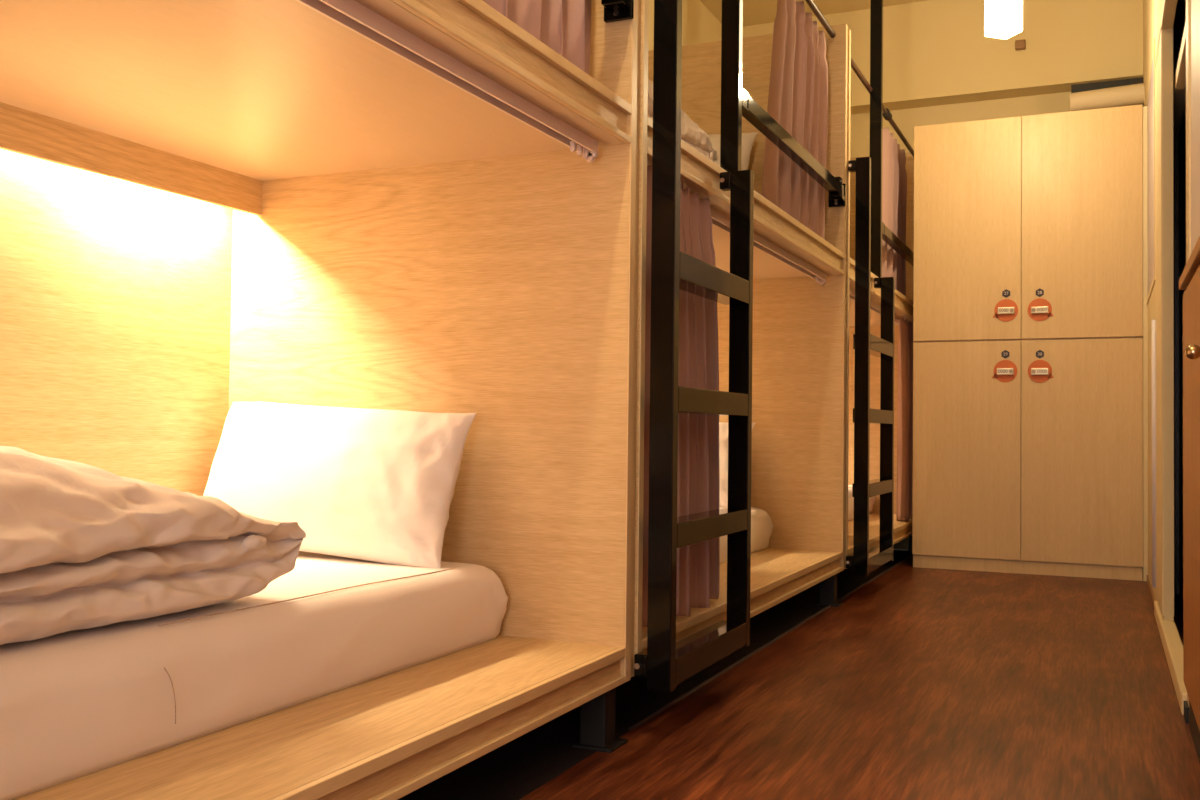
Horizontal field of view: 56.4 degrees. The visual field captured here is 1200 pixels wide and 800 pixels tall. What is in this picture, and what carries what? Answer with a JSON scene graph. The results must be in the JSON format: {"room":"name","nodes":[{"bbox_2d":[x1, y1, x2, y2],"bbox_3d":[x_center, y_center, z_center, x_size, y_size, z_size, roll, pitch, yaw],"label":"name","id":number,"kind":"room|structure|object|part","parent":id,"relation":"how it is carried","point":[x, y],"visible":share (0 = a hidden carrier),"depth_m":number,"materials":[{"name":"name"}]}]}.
{"room":"dormitory","nodes":[
{"label":"dormitory","id":0,"kind":"room"},
{"bbox_2d":[648,0,721,50],"bbox_3d":[-0.928,-0.772,2.891,0.100,2.945,8.060,0,-2,24],"label":"wall","id":1,"kind":"structure","parent":0,"point":[699,25],"depth_m":5.94,"materials":[{"name":"beige paint"}]},
{"bbox_2d":[700,0,927,26],"bbox_3d":[0.959,-2.269,2.087,4.200,0.050,8.060,0,-2,24],"label":"ceiling","id":2,"kind":"structure","parent":0,"point":[755,12],"depth_m":6.09,"materials":[{"name":"beige paint"}]},
{"bbox_2d":[984,0,1022,38],"bbox_3d":[1.582,-1.803,4.387,0.104,0.745,0.104,1,-2,-18],"label":"pendant lamp","id":3,"kind":"object","parent":2,"relation":"hanging from","point":[1003,18],"visible":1,"depth_m":4.34,"materials":[{"name":"white glass"}]},
{"bbox_2d":[520,556,1199,799],"bbox_3d":[1.456,0.725,1.767,3.030,0.050,8.060,0,-2,24],"label":"floor","id":4,"kind":"structure","parent":0,"point":[925,683],"depth_m":2.57,"materials":[{"name":"brown wood"}]},
{"bbox_2d":[398,550,911,799],"bbox_3d":[-0.458,0.725,2.631,1.170,0.049,8.060,0,-2,24],"label":"trim","id":5,"kind":"structure","parent":4,"relation":"on","point":[517,768],"depth_m":2.35,"materials":[{"name":"black"}]},
{"bbox_2d":[0,0,640,799],"bbox_3d":[-0.815,-0.804,1.637,1.076,2.945,2.060,0,-2,24],"label":"bunk bed","id":6,"kind":"object","parent":5,"relation":"on","point":[207,206],"visible":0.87,"depth_m":2.31,"materials":[{"name":"brown wood"}]},
{"bbox_3d":[-1.309,-0.394,1.828,0.020,1.876,2.025,0,-2,24],"label":"panel","id":7,"kind":"part","parent":6,"relation":"part of","materials":[{"name":"brown wood"}]},
{"bbox_2d":[0,551,507,799],"bbox_3d":[-0.936,0.390,1.643,0.781,0.164,1.937,0,-2,24],"label":"mattress","id":8,"kind":"object","parent":6,"relation":"on","point":[74,704],"visible":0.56,"depth_m":1.62,"materials":[{"name":"white fabric"}]},
{"bbox_2d":[0,446,305,644],"bbox_3d":[-1.041,0.160,1.450,0.721,0.288,1.196,0,-2,24],"label":"duvet","id":9,"kind":"object","parent":8,"relation":"on","point":[83,546],"visible":1,"depth_m":1.53,"materials":[{"name":"white fabric"}]},
{"bbox_2d":[203,402,475,567],"bbox_3d":[-0.594,0.178,2.444,0.684,0.352,0.174,0,-2,24],"label":"pillow","id":10,"kind":"object","parent":8,"relation":"on","point":[375,485],"visible":0.81,"depth_m":2.35,"materials":[{"name":"white fabric"}]},
{"bbox_3d":[-0.411,-0.449,2.520,1.047,2.044,0.028,0,-2,24],"label":"panel","id":11,"kind":"part","parent":6,"relation":"part of","materials":[{"name":"brown wood"}]},
{"bbox_3d":[-0.372,0.536,1.374,0.040,0.014,1.972,0,-2,24],"label":"rail","id":12,"kind":"part","parent":6,"relation":"part of","materials":[{"name":"brown wood"}]},
{"bbox_3d":[-0.347,-0.561,1.397,0.012,0.014,1.972,0,-2,24],"label":"rail","id":13,"kind":"part","parent":6,"relation":"part of","materials":[{"name":"brown wood"}]},
{"bbox_2d":[482,0,591,74],"bbox_3d":[-0.211,-1.030,1.894,0.076,0.825,0.924,0,-2,24],"label":"curtain","id":14,"kind":"object","parent":6,"relation":"hanging from","point":[564,26],"visible":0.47,"depth_m":2.13,"materials":[{"name":"pink fabric"}]},
{"bbox_3d":[-0.004,0.631,2.256,0.055,0.120,0.055,0,-2,24],"label":"leg","id":15,"kind":"part","parent":6,"relation":"part of","materials":[{"name":"black metal"}]},
{"bbox_3d":[0.000,0.692,2.257,0.087,0.006,0.087,0,-2,24],"label":"foot plate","id":16,"kind":"part","parent":6,"relation":"part of","materials":[{"name":"black metal"}]},
{"bbox_3d":[0.021,-0.829,2.266,0.063,0.092,0.099,0,-2,24],"label":"plate","id":17,"kind":"part","parent":6,"relation":"part of","materials":[{"name":"black metal"}]},
{"bbox_3d":[0.051,-0.447,2.346,0.052,2.042,0.035,0,-2,24],"label":"filler post","id":18,"kind":"part","parent":6,"relation":"part of","materials":[{"name":"brown wood"}]},
{"bbox_2d":[634,0,847,654],"bbox_3d":[0.032,-0.744,3.514,1.076,2.945,2.060,0,-2,24],"label":"bunk bed","id":19,"kind":"object","parent":5,"relation":"on","point":[799,335],"visible":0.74,"depth_m":4.18,"materials":[{"name":"brown wood"}]},
{"bbox_3d":[-0.386,-0.448,2.576,1.047,2.044,0.025,0,-2,24],"label":"panel","id":20,"kind":"part","parent":19,"relation":"part of","materials":[{"name":"brown wood"}]},
{"bbox_2d":[642,165,719,626],"bbox_3d":[0.189,-0.003,2.659,0.055,1.032,0.602,0,-2,24],"label":"curtain","id":21,"kind":"object","parent":19,"relation":"hanging from","point":[698,564],"visible":0.46,"depth_m":2.72,"materials":[{"name":"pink fabric"}]},
{"bbox_2d":[648,79,717,163],"bbox_3d":[0.134,-0.693,2.853,0.202,0.207,0.478,0,-2,24],"label":"rolled blanket","id":22,"kind":"object","parent":19,"relation":"on","point":[694,136],"visible":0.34,"depth_m":2.87,"materials":[{"name":"white fabric"}]},
{"bbox_2d":[634,0,753,691],"bbox_3d":[0.229,-0.181,2.557,0.081,1.563,0.564,0,-2,24],"label":"ladder","id":23,"kind":"object","parent":19,"relation":"attached to","point":[666,663],"visible":1,"depth_m":2.31,"materials":[{"name":"black metal"}]},
{"bbox_3d":[0.134,-0.189,2.312,0.052,1.563,0.032,0,-2,24],"label":"rail","id":24,"kind":"part","parent":23,"relation":"part of","materials":[{"name":"black metal"}]},
{"bbox_3d":[0.349,0.018,2.788,0.052,1.180,0.032,0,-2,24],"label":"rail","id":25,"kind":"part","parent":23,"relation":"part of","materials":[{"name":"black metal"}]},
{"bbox_3d":[0.358,-1.405,3.005,0.050,1.643,0.032,0,-2,24],"label":"rail post","id":26,"kind":"part","parent":19,"relation":"part of","materials":[{"name":"black metal"}]},
{"bbox_2d":[742,87,748,111],"bbox_3d":[0.377,-0.811,3.028,0.035,0.051,0.060,0,-2,24],"label":"socket","id":27,"kind":"object","parent":19,"relation":"attached to","point":[745,95],"depth_m":3.02,"materials":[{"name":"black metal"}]},
{"bbox_3d":[0.500,-0.501,3.274,0.012,0.014,1.972,0,-2,24],"label":"rail","id":28,"kind":"part","parent":19,"relation":"part of","materials":[{"name":"brown wood"}]},
{"bbox_2d":[720,507,772,563],"bbox_3d":[-0.089,0.450,3.520,0.781,0.164,1.937,0,-2,24],"label":"mattress","id":29,"kind":"object","parent":19,"relation":"on","point":[761,523],"visible":0.03,"depth_m":4.08,"materials":[{"name":"white fabric"}]},
{"bbox_2d":[719,422,754,507],"bbox_3d":[0.253,0.238,4.321,0.684,0.352,0.174,0,-2,24],"label":"pillow","id":30,"kind":"object","parent":29,"relation":"on","point":[723,427],"visible":0.06,"depth_m":4.17,"materials":[{"name":"white fabric"}]},
{"bbox_3d":[0.638,-0.793,3.606,0.035,0.042,1.240,0,-2,24],"label":"guard rail","id":31,"kind":"part","parent":19,"relation":"part of","materials":[{"name":"black metal"}]},
{"bbox_2d":[762,0,827,239],"bbox_3d":[0.669,-0.971,3.839,0.082,0.830,0.673,0,-2,24],"label":"curtain","id":32,"kind":"object","parent":19,"relation":"hanging from","point":[798,86],"visible":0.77,"depth_m":3.79,"materials":[{"name":"pink fabric"}]},
{"bbox_3d":[0.475,0.596,3.251,0.040,0.014,1.972,0,-2,24],"label":"rail","id":33,"kind":"part","parent":19,"relation":"part of","materials":[{"name":"brown wood"}]},
{"bbox_3d":[0.471,-1.402,3.316,0.022,0.022,1.972,0,-2,24],"label":"curtain rod","id":34,"kind":"part","parent":19,"relation":"part of","materials":[{"name":"brown"}]},
{"bbox_3d":[0.843,0.691,4.133,0.055,0.120,0.055,0,-2,24],"label":"leg","id":35,"kind":"part","parent":19,"relation":"part of","materials":[{"name":"black metal"}]},
{"bbox_3d":[0.847,0.752,4.134,0.087,0.006,0.087,0,-2,24],"label":"foot plate","id":36,"kind":"part","parent":19,"relation":"part of","materials":[{"name":"black metal"}]},
{"bbox_3d":[0.868,-0.769,4.143,0.063,0.092,0.099,0,-2,24],"label":"plate","id":37,"kind":"part","parent":19,"relation":"part of","materials":[{"name":"black metal"}]},
{"bbox_3d":[-0.076,-0.656,3.549,0.781,0.164,1.937,0,-2,24],"label":"mattress","id":38,"kind":"object","parent":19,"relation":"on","visible":0},
{"bbox_2d":[708,132,757,169],"bbox_3d":[0.266,-0.868,4.351,0.684,0.352,0.174,0,-2,24],"label":"pillow","id":39,"kind":"object","parent":38,"relation":"on","point":[748,139],"visible":0.09,"depth_m":4.24,"materials":[{"name":"white fabric"}]},
{"bbox_2d":[628,554,912,729],"bbox_3d":[0.895,0.755,4.215,0.017,0.005,4.060,0,-2,24],"label":"trim","id":40,"kind":"structure","parent":5,"relation":"attached to","point":[856,589],"depth_m":3.07,"materials":[{"name":"grey"}]},
{"bbox_2d":[844,0,913,568],"bbox_3d":[0.879,-0.684,5.391,1.076,2.945,2.060,0,-2,24],"label":"bunk bed","id":41,"kind":"object","parent":5,"relation":"on","point":[902,530],"visible":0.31,"depth_m":5.16,"materials":[{"name":"brown wood"}]},
{"bbox_3d":[0.462,-0.388,4.453,1.047,2.044,0.025,0,-2,24],"label":"panel","id":42,"kind":"part","parent":41,"relation":"part of","materials":[{"name":"brown wood"}]},
{"bbox_2d":[848,485,875,520],"bbox_3d":[0.758,0.510,5.397,0.781,0.164,1.937,0,-2,24],"label":"mattress","id":43,"kind":"object","parent":41,"relation":"on","point":[850,498],"visible":0.02,"depth_m":5.60,"materials":[{"name":"white fabric"}]},
{"bbox_2d":[846,157,894,575],"bbox_3d":[1.076,-0.121,4.433,0.081,1.563,0.564,0,-2,24],"label":"ladder","id":44,"kind":"object","parent":41,"relation":"attached to","point":[864,560],"visible":1,"depth_m":4.19,"materials":[{"name":"black metal"}]},
{"bbox_3d":[0.981,-0.129,4.189,0.052,1.563,0.032,0,-2,24],"label":"rail","id":45,"kind":"part","parent":44,"relation":"part of","materials":[{"name":"black metal"}]},
{"bbox_3d":[1.196,0.078,4.665,0.052,1.180,0.032,0,-2,24],"label":"rail","id":46,"kind":"part","parent":44,"relation":"part of","materials":[{"name":"black metal"}]},
{"bbox_3d":[1.205,-1.345,4.882,0.050,1.643,0.032,0,-2,24],"label":"rail post","id":47,"kind":"part","parent":41,"relation":"part of","materials":[{"name":"black metal"}]},
{"bbox_3d":[1.283,-0.330,6.274,1.047,2.044,0.028,0,-2,24],"label":"panel","id":48,"kind":"part","parent":41,"relation":"part of","materials":[{"name":"brown wood"}]},
{"bbox_3d":[1.347,-0.442,5.151,0.012,0.014,1.972,0,-2,24],"label":"rail","id":49,"kind":"part","parent":41,"relation":"part of","materials":[{"name":"brown wood"}]},
{"bbox_3d":[1.318,-1.342,5.193,0.022,0.022,1.972,0,-2,24],"label":"curtain rod","id":50,"kind":"part","parent":41,"relation":"part of","materials":[{"name":"brown"}]},
{"bbox_2d":[882,128,906,295],"bbox_3d":[1.445,-0.908,5.566,0.082,0.815,0.682,0,-2,24],"label":"curtain","id":51,"kind":"object","parent":41,"relation":"hanging from","point":[894,175],"visible":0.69,"depth_m":5.52,"materials":[{"name":"pink fabric"}]},
{"bbox_3d":[1.485,-0.733,5.483,0.035,0.042,1.240,0,-2,24],"label":"guard rail","id":52,"kind":"part","parent":41,"relation":"part of","materials":[{"name":"black metal"}]},
{"bbox_3d":[1.322,0.656,5.127,0.040,0.014,1.972,0,-2,24],"label":"rail","id":53,"kind":"part","parent":41,"relation":"part of","materials":[{"name":"brown wood"}]},
{"bbox_2d":[896,316,913,520],"bbox_3d":[1.585,0.099,5.761,0.059,1.025,0.488,0,-2,24],"label":"curtain","id":54,"kind":"object","parent":41,"relation":"hanging from","point":[904,500],"visible":0.88,"depth_m":5.62,"materials":[{"name":"pink fabric"}]},
{"bbox_3d":[1.690,0.751,6.010,0.055,0.120,0.055,0,-2,24],"label":"leg","id":55,"kind":"part","parent":41,"relation":"part of","materials":[{"name":"black metal"}]},
{"bbox_2d":[912,104,1142,580],"bbox_3d":[2.058,-0.250,5.390,0.986,2.105,0.601,0,-2,24],"label":"tall cabinet","id":56,"kind":"object","parent":4,"relation":"on","point":[1028,288],"visible":1,"depth_m":5.12,"materials":[{"name":"laminate"}]},
{"bbox_3d":[1.711,0.230,5.234,0.482,1.006,0.018,0,-2,24],"label":"locker door","id":57,"kind":"part","parent":56,"relation":"part of","materials":[{"name":"laminate"}]},
{"bbox_3d":[1.723,-0.795,5.261,0.482,1.030,0.018,0,-2,24],"label":"locker door","id":58,"kind":"part","parent":56,"relation":"part of","materials":[{"name":"laminate"}]},
{"bbox_3d":[2.162,0.230,5.031,0.501,1.006,0.018,0,-2,24],"label":"locker door","id":59,"kind":"part","parent":56,"relation":"part of","materials":[{"name":"laminate"}]},
{"bbox_3d":[2.174,-0.795,5.058,0.501,1.030,0.018,0,-2,24],"label":"locker door","id":60,"kind":"part","parent":56,"relation":"part of","materials":[{"name":"laminate"}]},
{"bbox_2d":[1179,236,1199,762],"bbox_3d":[0.901,0.194,1.634,0.049,0.990,1.930,0,-2,24],"label":"base cabinet","id":61,"kind":"object","parent":4,"relation":"on","point":[1189,280],"visible":1,"depth_m":2.24,"materials":[{"name":"brown wood"}]},
{"bbox_3d":[1.018,-0.082,1.914,0.033,0.026,0.026,0,-2,24],"label":"knob","id":62,"kind":"part","parent":61,"relation":"part of","materials":[{"name":"gold metal"}]},
{"bbox_2d":[850,92,1070,549],"bbox_3d":[2.619,-0.654,5.765,4.200,2.945,0.100,0,-2,24],"label":"wall","id":63,"kind":"structure","parent":0,"point":[906,120],"depth_m":6.07,"materials":[{"name":"beige paint"}]},
{"bbox_2d":[743,0,1142,114],"bbox_3d":[1.739,-1.867,6.058,2.155,0.525,0.160,0,-2,24],"label":"wall","id":64,"kind":"structure","parent":63,"relation":"attached to","point":[936,52],"depth_m":5.86,"materials":[{"name":"beige paint"}]},
{"bbox_2d":[1015,39,1025,50],"bbox_3d":[2.161,-1.825,5.756,0.050,0.045,0.039,0,-2,24],"label":"wall sensor","id":65,"kind":"object","parent":64,"relation":"attached to","point":[1019,44],"visible":1,"depth_m":5.74,"materials":[{"name":"brown plastic"}]},
{"bbox_2d":[1142,0,1199,620],"bbox_3d":[1.096,-0.772,1.978,0.030,2.945,8.060,0,-2,24],"label":"wall","id":66,"kind":"structure","parent":0,"point":[1151,8],"depth_m":3.59,"materials":[{"name":"beige paint"}]},
{"bbox_2d":[1070,77,1144,110],"bbox_3d":[2.467,-1.478,5.449,0.330,0.157,0.169,0,-2,24],"label":"pipe","id":67,"kind":"object","parent":66,"relation":"attached to","point":[1124,92],"visible":0.87,"depth_m":5.40,"materials":[{"name":"beige"}]},
{"bbox_2d":[1143,106,1147,580],"bbox_3d":[2.412,-0.253,4.953,0.018,2.095,0.046,0,-2,24],"label":"trim","id":68,"kind":"structure","parent":66,"relation":"attached to","point":[1145,153],"depth_m":4.93,"materials":[{"name":"beige wood"}]},
{"bbox_2d":[1147,38,1154,304],"bbox_3d":[2.319,-0.881,4.700,0.028,0.905,1.180,0,-2,24],"label":"window","id":69,"kind":"structure","parent":66,"relation":"in","point":[1151,95],"depth_m":4.54,"materials":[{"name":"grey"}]},
{"bbox_2d":[1147,575,1155,605],"bbox_3d":[2.187,0.764,4.438,0.006,0.030,0.970,0,-2,24],"label":"baseboard","id":70,"kind":"structure","parent":66,"relation":"attached to","point":[1148,579],"depth_m":4.46,"materials":[{"name":"brown wood"}]},
{"bbox_2d":[1151,319,1155,587],"bbox_3d":[1.973,0.189,3.977,0.024,0.950,0.024,0,-2,24],"label":"trim","id":71,"kind":"structure","parent":66,"relation":"attached to","point":[1153,322],"depth_m":3.97,"materials":[{"name":"white paint"}]},
{"bbox_2d":[1155,0,1173,615],"bbox_3d":[1.748,-0.294,3.430,0.036,1.958,1.270,0,-2,24],"label":"trim","id":72,"kind":"structure","parent":66,"relation":"attached to","point":[1159,45],"depth_m":3.72,"materials":[{"name":"beige wood"}]},
{"bbox_2d":[1154,601,1186,714],"bbox_3d":[1.669,0.717,3.263,0.042,0.050,1.580,0,-2,24],"label":"trim","id":73,"kind":"structure","parent":66,"relation":"attached to","point":[1170,638],"depth_m":3.08,"materials":[{"name":"beige wood"}]},
{"bbox_2d":[1173,0,1185,618],"bbox_3d":[2.034,-0.709,3.934,0.060,2.945,3.000,0,-2,24],"label":"door","id":74,"kind":"structure","parent":66,"relation":"in","point":[1179,26],"depth_m":4.06,"materials":[{"name":"black"}]},
{"bbox_3d":[2.028,-1.013,3.946,0.040,0.048,3.000,0,-2,24],"label":"rail","id":75,"kind":"part","parent":74,"relation":"part of","materials":[{"name":"black"}]},
{"bbox_2d":[1184,701,1188,723],"bbox_3d":[1.318,0.700,2.511,0.012,0.035,0.070,0,-2,24],"label":"baseboard","id":76,"kind":"structure","parent":66,"relation":"attached to","point":[1186,707],"depth_m":2.49,"materials":[{"name":"black"}]},
{"bbox_2d":[1186,0,1190,705],"bbox_3d":[1.341,-0.282,2.524,0.029,2.000,0.085,0,-2,24],"label":"trim","id":77,"kind":"structure","parent":66,"relation":"attached to","point":[1188,2],"depth_m":2.50,"materials":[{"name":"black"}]}
]}

